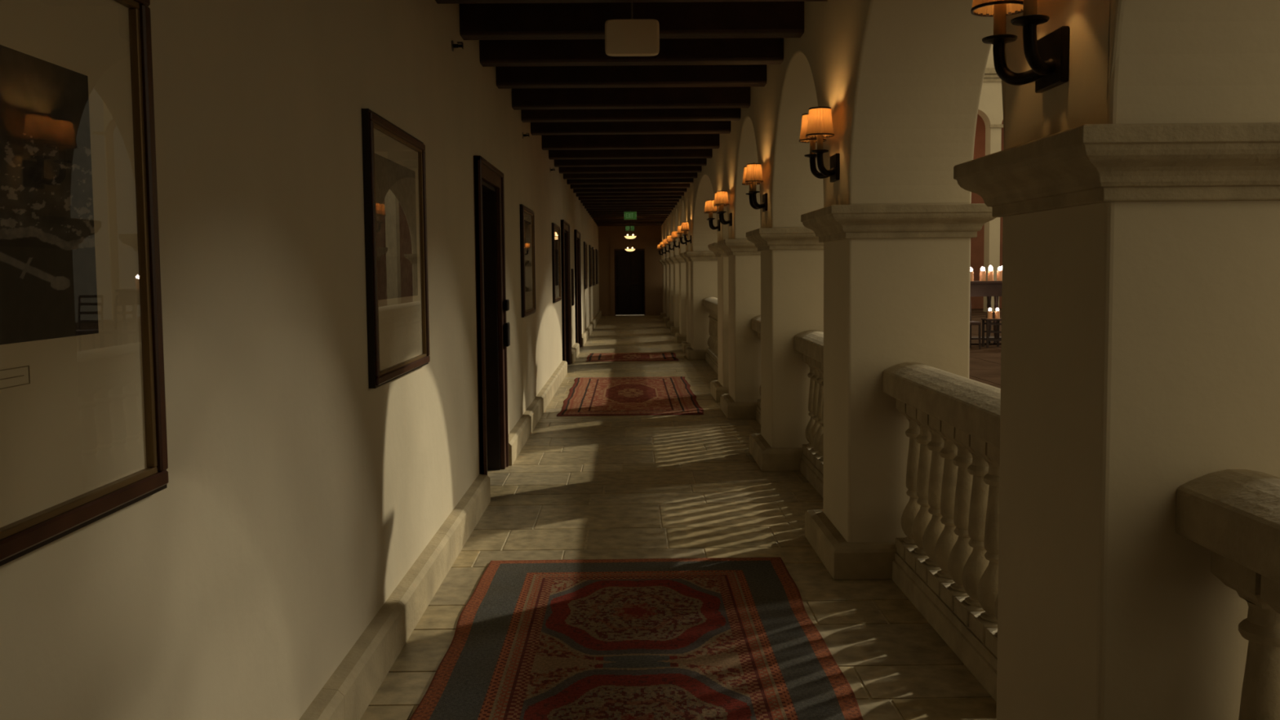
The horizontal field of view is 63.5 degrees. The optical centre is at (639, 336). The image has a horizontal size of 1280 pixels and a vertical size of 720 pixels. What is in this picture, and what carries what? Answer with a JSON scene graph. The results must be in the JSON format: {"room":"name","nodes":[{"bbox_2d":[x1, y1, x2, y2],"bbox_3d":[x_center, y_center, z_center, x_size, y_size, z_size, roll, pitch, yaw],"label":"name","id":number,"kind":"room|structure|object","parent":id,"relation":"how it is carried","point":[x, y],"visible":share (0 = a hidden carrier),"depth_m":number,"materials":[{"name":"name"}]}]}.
{"room":"arcaded gallery corridor","nodes":[
{"label":"arcaded gallery corridor","id":0,"kind":"room"},
{"bbox_2d":[0,0,599,719],"bbox_3d":[-1.329,-1.037,15.452,0.350,3.160,37.400,-1,4,-1],"label":"wall","id":1,"kind":"structure","parent":0,"point":[300,495],"depth_m":2.93,"materials":[{"name":"beige paint"}]},
{"bbox_2d":[0,0,168,566],"bbox_3d":[-0.987,-0.152,1.479,0.035,1.017,1.272,-1,4,-1],"label":"framed picture","id":2,"kind":"object","parent":1,"relation":"attached to","point":[83,440],"visible":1,"depth_m":1.83,"materials":[{"name":"black"}]},
{"bbox_2d":[0,44,98,344],"bbox_3d":[-0.995,-0.211,1.460,0.001,0.467,0.862,-1,4,-1],"label":"photograph","id":3,"kind":"object","parent":2,"relation":"attached to","point":[48,288],"depth_m":1.73},
{"bbox_2d":[361,108,430,388],"bbox_3d":[-1.018,-0.357,4.393,0.035,1.046,1.035,-1,4,-1],"label":"framed picture","id":4,"kind":"object","parent":1,"relation":"attached to","point":[394,175],"visible":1,"depth_m":4.30,"materials":[{"name":"black"}]},
{"bbox_2d":[374,153,417,300],"bbox_3d":[-1.026,-0.447,4.385,0.001,0.568,0.770,-1,4,-1],"label":"photograph","id":5,"kind":"object","parent":4,"relation":"attached to","point":[395,184],"depth_m":4.34},
{"bbox_2d":[298,310,601,719],"bbox_3d":[-1.104,0.434,15.448,0.070,0.182,37.198,-1,4,-1],"label":"baseboard","id":6,"kind":"structure","parent":1,"relation":"attached to","point":[350,689],"depth_m":4.32,"materials":[{"name":"stone"}]},
{"bbox_2d":[451,40,463,51],"bbox_3d":[-1.033,-1.643,5.857,0.062,0.060,0.060,-1,4,-1],"label":"sprinkler head","id":7,"kind":"object","parent":1,"relation":"attached to","point":[460,44],"visible":1,"depth_m":5.85},
{"bbox_2d":[473,155,509,475],"bbox_3d":[-1.158,-0.075,7.288,0.290,2.240,1.220,-1,4,-1],"label":"door","id":8,"kind":"structure","parent":1,"relation":"in","point":[488,180],"depth_m":7.73,"materials":[{"name":"brown wood"}]},
{"bbox_2d":[504,299,509,311],"bbox_3d":[-1.007,-0.234,7.841,0.026,0.085,0.100,-1,4,-1],"label":"doorbell","id":9,"kind":"object","parent":8,"relation":"attached to","point":[506,301],"visible":1,"depth_m":7.79,"materials":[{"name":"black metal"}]},
{"bbox_2d":[505,322,510,346],"bbox_3d":[-1.005,-0.012,7.855,0.026,0.180,0.100,-1,4,-1],"label":"door lock","id":10,"kind":"object","parent":8,"relation":"attached to","point":[507,324],"visible":1,"depth_m":7.81,"materials":[{"name":"black metal"}]},
{"bbox_2d":[522,132,529,138],"bbox_3d":[-1.074,-1.891,9.748,0.062,0.060,0.060,-1,4,-1],"label":"sprinkler head","id":11,"kind":"object","parent":1,"relation":"attached to","point":[523,135],"visible":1,"depth_m":9.74},
{"bbox_2d":[519,204,535,317],"bbox_3d":[-1.077,-0.718,9.974,0.035,1.030,1.100,-1,4,-1],"label":"framed picture","id":12,"kind":"object","parent":1,"relation":"attached to","point":[527,260],"visible":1,"depth_m":9.88,"materials":[{"name":"black"}]},
{"bbox_2d":[551,222,561,302],"bbox_3d":[-1.119,-0.979,13.890,0.035,1.030,1.170,-1,4,-1],"label":"framed picture","id":13,"kind":"object","parent":1,"relation":"attached to","point":[556,238],"visible":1,"depth_m":13.80,"materials":[{"name":"black"}]},
{"bbox_2d":[560,219,571,364],"bbox_3d":[-1.248,-0.622,15.855,0.290,2.240,1.490,-1,4,-1],"label":"door","id":14,"kind":"structure","parent":1,"relation":"in","point":[565,226],"depth_m":16.43,"materials":[{"name":"brown wood"}]},
{"bbox_2d":[571,268,574,305],"bbox_3d":[-1.159,-0.846,17.856,0.031,0.630,0.330,-1,4,-1],"label":"notice board","id":15,"kind":"object","parent":1,"relation":"attached to","point":[572,269],"visible":1,"depth_m":17.70,"materials":[{"name":"black"}]},
{"bbox_2d":[573,229,582,347],"bbox_3d":[-1.288,-0.857,19.523,0.290,2.240,1.440,-1,4,-1],"label":"door","id":16,"kind":"structure","parent":1,"relation":"in","point":[576,233],"depth_m":20.06,"materials":[{"name":"brown wood"}]},
{"bbox_2d":[583,241,587,288],"bbox_3d":[-1.218,-1.583,23.185,0.035,1.040,1.100,-1,4,-1],"label":"framed picture","id":17,"kind":"object","parent":1,"relation":"attached to","point":[585,261],"visible":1,"depth_m":23.12,"materials":[{"name":"black wood"}]},
{"bbox_2d":[588,244,592,286],"bbox_3d":[-1.250,-1.774,26.178,0.035,1.040,1.100,-1,4,-1],"label":"framed picture","id":18,"kind":"object","parent":1,"relation":"attached to","point":[589,246],"visible":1,"depth_m":25.83,"materials":[{"name":"black wood"}]},
{"bbox_2d":[591,246,595,285],"bbox_3d":[-1.274,-1.920,28.474,0.035,1.040,1.100,-1,4,-1],"label":"framed picture","id":19,"kind":"object","parent":1,"relation":"attached to","point":[593,247],"visible":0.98,"depth_m":28.51,"materials":[{"name":"black wood"}]},
{"bbox_2d":[595,248,598,284],"bbox_3d":[-1.304,-2.099,31.268,0.035,1.040,1.100,-1,4,-1],"label":"framed picture","id":20,"kind":"object","parent":1,"relation":"attached to","point":[597,264],"visible":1,"depth_m":31.41,"materials":[{"name":"black wood"}]},
{"bbox_2d":[598,225,662,315],"bbox_3d":[-0.208,-2.249,34.076,2.986,3.140,0.300,-1,4,-1],"label":"wall","id":21,"kind":"structure","parent":0,"point":[651,236],"depth_m":33.91,"materials":[{"name":"brown paint"}]},
{"bbox_2d":[609,240,649,315],"bbox_3d":[-0.339,-1.920,34.050,1.280,2.490,0.270,-1,4,-1],"label":"door","id":22,"kind":"structure","parent":21,"relation":"in","point":[629,270],"depth_m":34.05,"materials":[{"name":"brown wood"}]},
{"bbox_2d":[625,226,634,231],"bbox_3d":[-0.332,-3.527,33.795,0.300,0.190,0.044,-1,4,-1],"label":"exit sign","id":23,"kind":"object","parent":21,"relation":"attached to","point":[627,228],"visible":0.76,"depth_m":33.77,"materials":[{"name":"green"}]},
{"bbox_2d":[360,308,1001,719],"bbox_3d":[6.985,0.492,17.141,16.900,0.300,42.000,-1,4,-1],"label":"floor","id":24,"kind":"structure","parent":0,"point":[655,486],"depth_m":6.18,"materials":[{"name":"stone"}]},
{"bbox_2d":[556,376,703,416],"bbox_3d":[-0.112,0.693,12.569,1.549,0.012,3.801,-1,4,-1],"label":"runner rug","id":25,"kind":"object","parent":24,"relation":"on","point":[665,395],"visible":1,"depth_m":12.07,"materials":[{"name":"red carpet"}]},
{"bbox_2d":[586,352,678,361],"bbox_3d":[-0.138,0.356,17.834,1.552,0.012,1.650,-1,4,-1],"label":"runner rug","id":26,"kind":"object","parent":24,"relation":"on","point":[606,357],"visible":1,"depth_m":17.71,"materials":[{"name":"red carpet"}]},
{"bbox_2d":[408,556,863,719],"bbox_3d":[-0.007,1.279,3.394,1.535,0.012,3.910,-1,4,-1],"label":"runner rug","id":27,"kind":"object","parent":24,"relation":"on","point":[708,638],"visible":1,"depth_m":4.09,"materials":[{"name":"red carpet"}]},
{"bbox_2d":[658,260,666,318],"bbox_3d":[1.014,-1.476,32.342,0.801,1.797,0.865,-1,4,-1],"label":"pillar","id":28,"kind":"structure","parent":24,"relation":"on","point":[664,313],"depth_m":32.02,"materials":[{"name":"paint"}]},
{"bbox_2d":[662,258,669,322],"bbox_3d":[1.043,-1.305,29.657,0.801,1.797,0.865,-1,4,-1],"label":"pillar","id":29,"kind":"structure","parent":24,"relation":"on","point":[666,317],"depth_m":29.33,"materials":[{"name":"stone"}]},
{"bbox_2d":[664,257,674,328],"bbox_3d":[1.071,-1.133,26.973,0.801,1.797,0.865,-1,4,-1],"label":"pillar","id":30,"kind":"structure","parent":24,"relation":"on","point":[669,322],"depth_m":26.65,"materials":[{"name":"stone"}]},
{"bbox_2d":[668,256,679,334],"bbox_3d":[1.100,-0.961,24.279,0.801,1.797,0.865,-1,4,-1],"label":"pillar","id":31,"kind":"structure","parent":24,"relation":"on","point":[674,329],"depth_m":23.96,"materials":[{"name":"paint"}]},
{"bbox_2d":[673,254,686,342],"bbox_3d":[1.128,-0.790,21.594,0.801,1.797,0.865,-1,4,-1],"label":"pillar","id":32,"kind":"structure","parent":24,"relation":"on","point":[681,336],"depth_m":21.27,"materials":[{"name":"stone"}]},
{"bbox_2d":[680,253,690,353],"bbox_3d":[1.157,-0.618,18.910,0.801,1.797,0.865,-1,4,-1],"label":"pillar","id":33,"kind":"structure","parent":24,"relation":"on","point":[685,344],"depth_m":18.61,"materials":[{"name":"paint"}]},
{"bbox_2d":[684,251,717,359],"bbox_3d":[1.171,-0.530,17.533,0.801,1.797,0.865,-1,4,-1],"label":"pillar","id":34,"kind":"structure","parent":24,"relation":"on","point":[704,264],"depth_m":17.19,"materials":[{"name":"paint"}]},
{"bbox_2d":[702,297,718,374],"bbox_3d":[1.209,0.026,14.828,0.272,1.052,4.817,-1,4,-1],"label":"balustrade","id":35,"kind":"object","parent":24,"relation":"on","point":[710,303],"visible":0.24,"depth_m":16.09,"materials":[{"name":"stone"}]},
{"bbox_2d":[707,242,728,401],"bbox_3d":[1.229,-0.181,12.074,0.801,1.797,0.865,-1,4,-1],"label":"pillar","id":36,"kind":"structure","parent":24,"relation":"on","point":[717,388],"depth_m":11.78,"materials":[{"name":"stone"}]},
{"bbox_2d":[717,239,760,418],"bbox_3d":[1.244,-0.094,10.712,0.801,1.797,0.865,-1,4,-1],"label":"pillar","id":37,"kind":"structure","parent":24,"relation":"on","point":[744,257],"depth_m":10.39,"materials":[{"name":"stone"}]},
{"bbox_2d":[751,315,760,424],"bbox_3d":[1.267,0.373,9.393,0.272,1.052,2.039,-1,4,-1],"label":"balustrade","id":38,"kind":"object","parent":24,"relation":"on","point":[756,321],"visible":0.02,"depth_m":10.16,"materials":[{"name":"stone"}]},
{"bbox_2d":[746,227,823,471],"bbox_3d":[1.272,0.077,8.026,0.801,1.797,0.865,-1,4,-1],"label":"pillar","id":39,"kind":"structure","parent":24,"relation":"on","point":[792,259],"depth_m":7.69,"materials":[{"name":"stone"}]},
{"bbox_2d":[794,329,823,497],"bbox_3d":[1.296,0.545,6.707,0.272,1.052,2.039,-1,4,-1],"label":"balustrade","id":40,"kind":"object","parent":24,"relation":"on","point":[810,343],"visible":0.2,"depth_m":7.25,"materials":[{"name":"stone"}]},
{"bbox_2d":[800,203,996,579],"bbox_3d":[1.301,0.249,5.339,0.801,1.797,0.865,-1,4,-1],"label":"pillar","id":41,"kind":"structure","parent":24,"relation":"on","point":[897,277],"depth_m":5.00,"materials":[{"name":"stone"}]},
{"bbox_2d":[882,362,1000,702],"bbox_3d":[1.324,0.717,4.021,0.272,1.052,2.039,-1,4,-1],"label":"balustrade","id":42,"kind":"object","parent":24,"relation":"on","point":[946,565],"visible":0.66,"depth_m":4.16,"materials":[{"name":"stone"}]},
{"bbox_2d":[969,287,981,349],"bbox_3d":[5.954,-0.335,19.014,0.448,1.130,0.514,-1,4,-6],"label":"dining chair","id":43,"kind":"object","parent":24,"relation":"on","point":[971,322],"visible":0.33,"depth_m":18.83,"materials":[{"name":"brown wood"}]},
{"bbox_2d":[969,280,1002,344],"bbox_3d":[6.846,-0.460,20.085,1.500,1.225,0.560,-1,4,-1],"label":"console table","id":44,"kind":"object","parent":24,"relation":"on","point":[988,289],"visible":0.13,"depth_m":19.82,"materials":[{"name":"brown wood"}]},
{"bbox_2d":[970,267,973,280],"bbox_3d":[6.351,-1.182,19.853,0.130,0.255,0.128,-1,4,-1],"label":"candle","id":45,"kind":"object","parent":44,"relation":"on","point":[971,269],"visible":0.57,"depth_m":19.81,"materials":[{"name":"brown wax"}]},
{"bbox_2d":[980,266,986,280],"bbox_3d":[6.591,-1.191,19.865,0.130,0.268,0.128,-1,4,-1],"label":"candle","id":46,"kind":"object","parent":44,"relation":"on","point":[983,273],"visible":1,"depth_m":19.83,"materials":[{"name":"brown wax"}]},
{"bbox_2d":[987,266,993,280],"bbox_3d":[6.740,-1.192,19.887,0.130,0.263,0.128,-1,4,-1],"label":"candle","id":47,"kind":"object","parent":44,"relation":"on","point":[990,273],"visible":1,"depth_m":19.85,"materials":[{"name":"brown wax"}]},
{"bbox_2d":[996,266,1002,280],"bbox_3d":[6.910,-1.197,19.868,0.130,0.273,0.128,-1,4,-1],"label":"candle","id":48,"kind":"object","parent":44,"relation":"on","point":[999,273],"visible":0.96,"depth_m":19.83,"materials":[{"name":"brown wax"}]},
{"bbox_2d":[981,318,1001,347],"bbox_3d":[6.587,-0.059,19.306,0.340,0.530,0.300,-1,4,-1],"label":"pedestal stand","id":49,"kind":"object","parent":24,"relation":"on","point":[988,323],"visible":0.82,"depth_m":19.20,"materials":[{"name":"brown wood"}]},
{"bbox_2d":[986,307,992,319],"bbox_3d":[6.524,-0.423,19.282,0.110,0.201,0.109,-1,4,-1],"label":"candle","id":50,"kind":"object","parent":49,"relation":"on","point":[989,312],"visible":1,"depth_m":19.25,"materials":[{"name":"brown wax"}]},
{"bbox_2d":[995,307,999,319],"bbox_3d":[6.664,-0.425,19.284,0.110,0.201,0.109,-1,4,-1],"label":"candle","id":51,"kind":"object","parent":49,"relation":"on","point":[997,313],"visible":1,"depth_m":19.25,"materials":[{"name":"brown wax"}]},
{"bbox_2d":[953,122,1279,719],"bbox_3d":[1.329,0.421,2.653,0.801,1.797,0.865,-1,4,-1],"label":"pillar","id":52,"kind":"structure","parent":24,"relation":"on","point":[1140,347],"depth_m":2.33,"materials":[{"name":"paint"}]},
{"bbox_2d":[1174,469,1279,719],"bbox_3d":[1.353,0.888,1.334,0.272,1.052,2.039,-1,4,-1],"label":"balustrade","id":53,"kind":"object","parent":24,"relation":"on","point":[1233,514],"visible":1,"depth_m":2.17,"materials":[{"name":"stone"}]},
{"bbox_2d":[661,0,1279,259],"bbox_3d":[1.179,-1.944,15.330,0.591,1.380,37.219,-1,4,-1],"label":"wall","id":54,"kind":"structure","parent":0,"point":[900,81],"depth_m":4.72,"materials":[{"name":"beige paint"}]},
{"bbox_2d":[657,244,662,255],"bbox_3d":[0.622,-2.689,32.227,0.177,0.362,0.341,-1,4,-1],"label":"wall sconce","id":55,"kind":"object","parent":54,"relation":"attached to","point":[659,247],"visible":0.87,"depth_m":32.09,"materials":[{"name":"black metal"}]},
{"bbox_2d":[659,241,666,253],"bbox_3d":[0.650,-2.518,29.543,0.177,0.362,0.341,-1,4,-1],"label":"wall sconce","id":56,"kind":"object","parent":54,"relation":"attached to","point":[661,245],"visible":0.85,"depth_m":29.42,"materials":[{"name":"black metal"}]},
{"bbox_2d":[662,239,669,253],"bbox_3d":[0.679,-2.346,26.859,0.177,0.362,0.341,-1,4,-1],"label":"wall sconce","id":57,"kind":"object","parent":54,"relation":"attached to","point":[664,242],"visible":0.91,"depth_m":26.75,"materials":[{"name":"orange fabric"}]},
{"bbox_2d":[666,235,674,250],"bbox_3d":[0.707,-2.174,24.164,0.177,0.362,0.341,-1,4,-1],"label":"wall sconce","id":58,"kind":"object","parent":54,"relation":"attached to","point":[669,239],"visible":0.93,"depth_m":24.04,"materials":[{"name":"orange fabric"}]},
{"bbox_2d":[671,231,679,248],"bbox_3d":[0.736,-2.003,21.480,0.177,0.362,0.341,-1,4,-1],"label":"wall sconce","id":59,"kind":"object","parent":54,"relation":"attached to","point":[674,235],"visible":1,"depth_m":21.36,"materials":[{"name":"orange fabric"}]},
{"bbox_2d":[676,225,687,245],"bbox_3d":[0.764,-1.831,18.796,0.177,0.362,0.341,-1,4,-1],"label":"wall sconce","id":60,"kind":"object","parent":54,"relation":"attached to","point":[679,231],"visible":0.84,"depth_m":18.68,"materials":[{"name":"black metal"}]},
{"bbox_2d":[680,221,691,243],"bbox_3d":[0.779,-1.743,17.419,0.177,0.362,0.341,-1,4,-1],"label":"wall sconce","id":61,"kind":"object","parent":54,"relation":"attached to","point":[685,225],"visible":1,"depth_m":17.30,"materials":[{"name":"orange fabric"}]},
{"bbox_2d":[703,199,720,231],"bbox_3d":[0.837,-1.394,11.960,0.177,0.362,0.341,-1,4,-1],"label":"wall sconce","id":62,"kind":"object","parent":54,"relation":"attached to","point":[709,209],"visible":0.97,"depth_m":11.85,"materials":[{"name":"fabric"}]},
{"bbox_2d":[713,190,732,226],"bbox_3d":[0.851,-1.307,10.598,0.177,0.362,0.341,-1,4,-1],"label":"wall sconce","id":63,"kind":"object","parent":54,"relation":"attached to","point":[721,200],"visible":1,"depth_m":10.49,"materials":[{"name":"fabric"}]},
{"bbox_2d":[742,162,767,212],"bbox_3d":[0.880,-1.136,7.911,0.177,0.362,0.341,-1,4,-1],"label":"wall sconce","id":64,"kind":"object","parent":54,"relation":"attached to","point":[753,174],"visible":1,"depth_m":7.80,"materials":[{"name":"fabric"}]},
{"bbox_2d":[799,106,839,182],"bbox_3d":[0.908,-0.964,5.225,0.177,0.362,0.341,-1,4,-1],"label":"wall sconce","id":65,"kind":"object","parent":54,"relation":"attached to","point":[816,126],"visible":1,"depth_m":5.12,"materials":[{"name":"fabric"}]},
{"bbox_2d":[970,0,1069,93],"bbox_3d":[0.937,-0.792,2.539,0.177,0.362,0.341,-1,4,-1],"label":"wall sconce","id":66,"kind":"object","parent":54,"relation":"attached to","point":[1047,56],"visible":1,"depth_m":2.56,"materials":[{"name":"black metal"}]},
{"bbox_2d":[970,114,1004,308],"bbox_3d":[9.091,-5.374,35.678,11.000,9.000,2.700,-1,4,-1],"label":"wall","id":67,"kind":"structure","parent":0,"point":[977,243],"depth_m":36.99,"materials":[{"name":"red paint"}]},
{"bbox_2d":[977,44,1003,311],"bbox_3d":[9.104,-5.771,34.050,11.000,10.000,0.500,-1,4,-1],"label":"wall","id":68,"kind":"structure","parent":0,"point":[990,105],"depth_m":33.81,"materials":[{"name":"beige paint"}]},
{"bbox_2d":[982,67,1003,128],"bbox_3d":[9.259,-7.717,33.596,11.340,1.900,0.160,-1,4,-1],"label":"trim","id":69,"kind":"structure","parent":68,"relation":"attached to","point":[990,74],"depth_m":33.59,"materials":[{"name":"stone"}]},
{"bbox_3d":[-0.025,-2.633,15.314,2.986,0.120,37.700,-1,4,-1],"label":"ceiling","id":70,"kind":"structure","parent":0,"visible":0},
{"bbox_2d":[595,221,663,223],"bbox_3d":[-0.311,-3.485,31.011,2.245,0.200,0.165,-1,4,-1],"label":"wooden beam","id":71,"kind":"structure","parent":70,"relation":"attached to","point":[651,221],"depth_m":30.94,"materials":[{"name":"brown wood"}]},
{"bbox_2d":[566,177,693,184],"bbox_3d":[-0.160,-2.576,16.791,2.245,0.200,0.165,-1,4,-1],"label":"wooden beam","id":72,"kind":"structure","parent":70,"relation":"attached to","point":[682,180],"depth_m":16.72,"materials":[{"name":"brown wood"}]},
{"bbox_2d":[573,187,686,193],"bbox_3d":[-0.180,-2.697,18.687,2.245,0.200,0.165,-1,4,-1],"label":"wooden beam","id":73,"kind":"structure","parent":70,"relation":"attached to","point":[670,189],"depth_m":18.61,"materials":[{"name":"brown wood"}]},
{"bbox_2d":[580,199,679,203],"bbox_3d":[-0.210,-2.879,21.531,2.245,0.200,0.165,-1,4,-1],"label":"wooden beam","id":74,"kind":"structure","parent":70,"relation":"attached to","point":[645,200],"depth_m":21.46,"materials":[{"name":"brown wood"}]},
{"bbox_2d":[582,202,676,205],"bbox_3d":[-0.220,-2.939,22.479,2.245,0.200,0.165,-1,4,-1],"label":"wooden beam","id":75,"kind":"structure","parent":70,"relation":"attached to","point":[624,203],"depth_m":22.41,"materials":[{"name":"brown wood"}]},
{"bbox_2d":[584,204,675,208],"bbox_3d":[-0.230,-3.000,23.427,2.245,0.200,0.165,-1,4,-1],"label":"wooden beam","id":76,"kind":"structure","parent":70,"relation":"attached to","point":[667,206],"depth_m":23.35,"materials":[{"name":"brown wood"}]},
{"bbox_2d":[586,208,673,210],"bbox_3d":[-0.240,-3.061,24.375,2.245,0.200,0.165,-1,4,-1],"label":"wooden beam","id":77,"kind":"structure","parent":70,"relation":"attached to","point":[589,209],"depth_m":24.30,"materials":[{"name":"brown wood"}]},
{"bbox_2d":[587,210,671,213],"bbox_3d":[-0.250,-3.121,25.323,2.245,0.200,0.165,-1,4,-1],"label":"wooden beam","id":78,"kind":"structure","parent":70,"relation":"attached to","point":[588,211],"depth_m":25.25,"materials":[{"name":"brown wood"}]},
{"bbox_2d":[589,212,670,215],"bbox_3d":[-0.260,-3.182,26.271,2.245,0.200,0.165,-1,4,-1],"label":"wooden beam","id":79,"kind":"structure","parent":70,"relation":"attached to","point":[651,213],"depth_m":26.20,"materials":[{"name":"brown wood"}]},
{"bbox_2d":[591,214,668,217],"bbox_3d":[-0.270,-3.242,27.219,2.245,0.200,0.165,-1,4,-1],"label":"wooden beam","id":80,"kind":"structure","parent":70,"relation":"attached to","point":[606,215],"depth_m":27.15,"materials":[{"name":"brown wood"}]},
{"bbox_2d":[591,216,667,218],"bbox_3d":[-0.280,-3.303,28.167,2.245,0.200,0.165,-1,4,-1],"label":"wooden beam","id":81,"kind":"structure","parent":70,"relation":"attached to","point":[637,217],"depth_m":28.10,"materials":[{"name":"brown wood"}]},
{"bbox_2d":[593,217,666,220],"bbox_3d":[-0.290,-3.364,29.115,2.245,0.200,0.165,-1,4,-1],"label":"wooden beam","id":82,"kind":"structure","parent":70,"relation":"attached to","point":[655,219],"depth_m":29.05,"materials":[{"name":"brown wood"}]},
{"bbox_2d":[594,219,665,222],"bbox_3d":[-0.301,-3.424,30.063,2.245,0.200,0.165,-1,4,-1],"label":"wooden beam","id":83,"kind":"structure","parent":70,"relation":"attached to","point":[659,220],"depth_m":29.99,"materials":[{"name":"brown wood"}]},
{"bbox_2d":[597,224,662,226],"bbox_3d":[-0.331,-3.606,32.907,2.245,0.200,0.165,-1,4,-1],"label":"wooden beam","id":84,"kind":"structure","parent":70,"relation":"attached to","point":[604,224],"depth_m":32.83,"materials":[{"name":"brown wood"}]},
{"bbox_2d":[596,222,662,225],"bbox_3d":[-0.321,-3.545,31.959,2.245,0.200,0.165,-1,4,-1],"label":"wooden beam","id":85,"kind":"structure","parent":70,"relation":"attached to","point":[633,223],"depth_m":31.88,"materials":[{"name":"brown wood"}]},
{"bbox_2d":[541,133,719,150],"bbox_3d":[-0.108,-2.268,11.969,2.245,0.200,0.165,-1,4,-1],"label":"wooden beam","id":86,"kind":"structure","parent":70,"relation":"attached to","point":[655,141],"depth_m":11.89,"materials":[{"name":"brown wood"}]},
{"bbox_2d":[563,172,697,179],"bbox_3d":[-0.150,-2.515,15.843,2.245,0.200,0.165,-1,4,-1],"label":"wooden beam","id":87,"kind":"structure","parent":70,"relation":"attached to","point":[675,175],"depth_m":15.77,"materials":[{"name":"brown wood"}]},
{"bbox_2d":[570,183,689,189],"bbox_3d":[-0.170,-2.637,17.739,2.245,0.200,0.165,-1,4,-1],"label":"wooden beam","id":88,"kind":"structure","parent":70,"relation":"attached to","point":[611,185],"depth_m":17.66,"materials":[{"name":"brown wood"}]},
{"bbox_2d":[576,191,684,196],"bbox_3d":[-0.190,-2.758,19.635,2.245,0.200,0.165,-1,4,-1],"label":"wooden beam","id":89,"kind":"structure","parent":70,"relation":"attached to","point":[674,193],"depth_m":19.56,"materials":[{"name":"brown wood"}]},
{"bbox_2d":[578,195,681,199],"bbox_3d":[-0.200,-2.818,20.583,2.245,0.200,0.165,-1,4,-1],"label":"wooden beam","id":90,"kind":"structure","parent":70,"relation":"attached to","point":[632,197],"depth_m":20.51,"materials":[{"name":"brown wood"}]},
{"bbox_2d":[623,211,636,219],"bbox_3d":[-0.230,-2.965,24.608,0.310,0.399,0.044,-1,4,-1],"label":"exit sign","id":91,"kind":"object","parent":70,"relation":"hanging from","point":[627,215],"visible":0.91,"depth_m":24.60,"materials":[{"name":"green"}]},
{"bbox_2d":[624,224,635,251],"bbox_3d":[-0.311,-3.126,32.065,0.342,1.029,0.342,-1,4,-1],"label":"pendant","id":92,"kind":"object","parent":70,"relation":"hanging from","point":[627,249],"visible":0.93,"depth_m":32.01,"materials":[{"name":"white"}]},
{"bbox_2d":[520,107,740,122],"bbox_3d":[-0.085,-2.124,9.710,2.245,0.200,0.165,-1,4,-1],"label":"wooden beam","id":93,"kind":"structure","parent":70,"relation":"attached to","point":[734,113],"depth_m":9.63,"materials":[{"name":"brown wood"}]},
{"bbox_2d":[530,120,730,135],"bbox_3d":[-0.094,-2.183,10.639,2.245,0.200,0.165,-1,4,-1],"label":"wooden beam","id":94,"kind":"structure","parent":70,"relation":"attached to","point":[680,126],"depth_m":10.56,"materials":[{"name":"brown wood"}]},
{"bbox_2d":[548,148,712,159],"bbox_3d":[-0.119,-2.334,12.999,2.245,0.200,0.165,-1,4,-1],"label":"wooden beam","id":95,"kind":"structure","parent":70,"relation":"attached to","point":[690,153],"depth_m":12.92,"materials":[{"name":"brown wood"}]},
{"bbox_2d":[554,158,706,167],"bbox_3d":[-0.130,-2.394,13.947,2.245,0.200,0.165,-1,4,-1],"label":"wooden beam","id":96,"kind":"structure","parent":70,"relation":"attached to","point":[652,162],"depth_m":13.87,"materials":[{"name":"brown wood"}]},
{"bbox_2d":[559,165,702,173],"bbox_3d":[-0.140,-2.455,14.895,2.245,0.200,0.165,-1,4,-1],"label":"wooden beam","id":97,"kind":"structure","parent":70,"relation":"attached to","point":[671,169],"depth_m":14.82,"materials":[{"name":"brown wood"}]},
{"bbox_2d":[624,227,636,239],"bbox_3d":[-0.263,-2.988,27.865,0.342,0.769,0.342,-1,4,-1],"label":"pendant","id":98,"kind":"object","parent":70,"relation":"hanging from","point":[628,237],"visible":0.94,"depth_m":27.78,"materials":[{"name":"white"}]},
{"bbox_2d":[495,64,766,88],"bbox_3d":[-0.065,-2.007,7.889,2.245,0.200,0.165,-1,4,-1],"label":"wooden beam","id":99,"kind":"structure","parent":70,"relation":"attached to","point":[731,75],"depth_m":7.81,"materials":[{"name":"brown wood"}]},
{"bbox_2d":[511,86,750,110],"bbox_3d":[-0.076,-2.075,8.941,2.245,0.200,0.165,-1,4,-1],"label":"wooden beam","id":100,"kind":"structure","parent":70,"relation":"attached to","point":[730,97],"depth_m":8.86,"materials":[{"name":"brown wood"}]},
{"bbox_2d":[458,1,804,39],"bbox_3d":[-0.047,-1.900,6.213,2.245,0.200,0.165,-1,4,-1],"label":"wooden beam","id":101,"kind":"structure","parent":70,"relation":"attached to","point":[708,20],"depth_m":6.13,"materials":[{"name":"brown wood"}]},
{"bbox_2d":[479,37,783,66],"bbox_3d":[-0.056,-1.952,7.030,2.245,0.200,0.165,-1,4,-1],"label":"wooden beam","id":102,"kind":"structure","parent":70,"relation":"attached to","point":[673,51],"depth_m":6.95,"materials":[{"name":"brown wood"}]},
{"bbox_2d":[435,0,827,4],"bbox_3d":[-0.038,-1.845,5.356,2.245,0.200,0.165,-1,4,-1],"label":"wooden beam","id":103,"kind":"structure","parent":70,"relation":"attached to","point":[438,2],"depth_m":5.40,"materials":[{"name":"brown wood"}]},
{"bbox_2d":[604,2,659,56],"bbox_3d":[-0.044,-1.752,5.700,0.300,0.409,0.060,-1,4,-1],"label":"panel","id":104,"kind":"object","parent":70,"relation":"hanging from","point":[631,37],"visible":0.98,"depth_m":5.68,"materials":[{"name":"beige plastic"}]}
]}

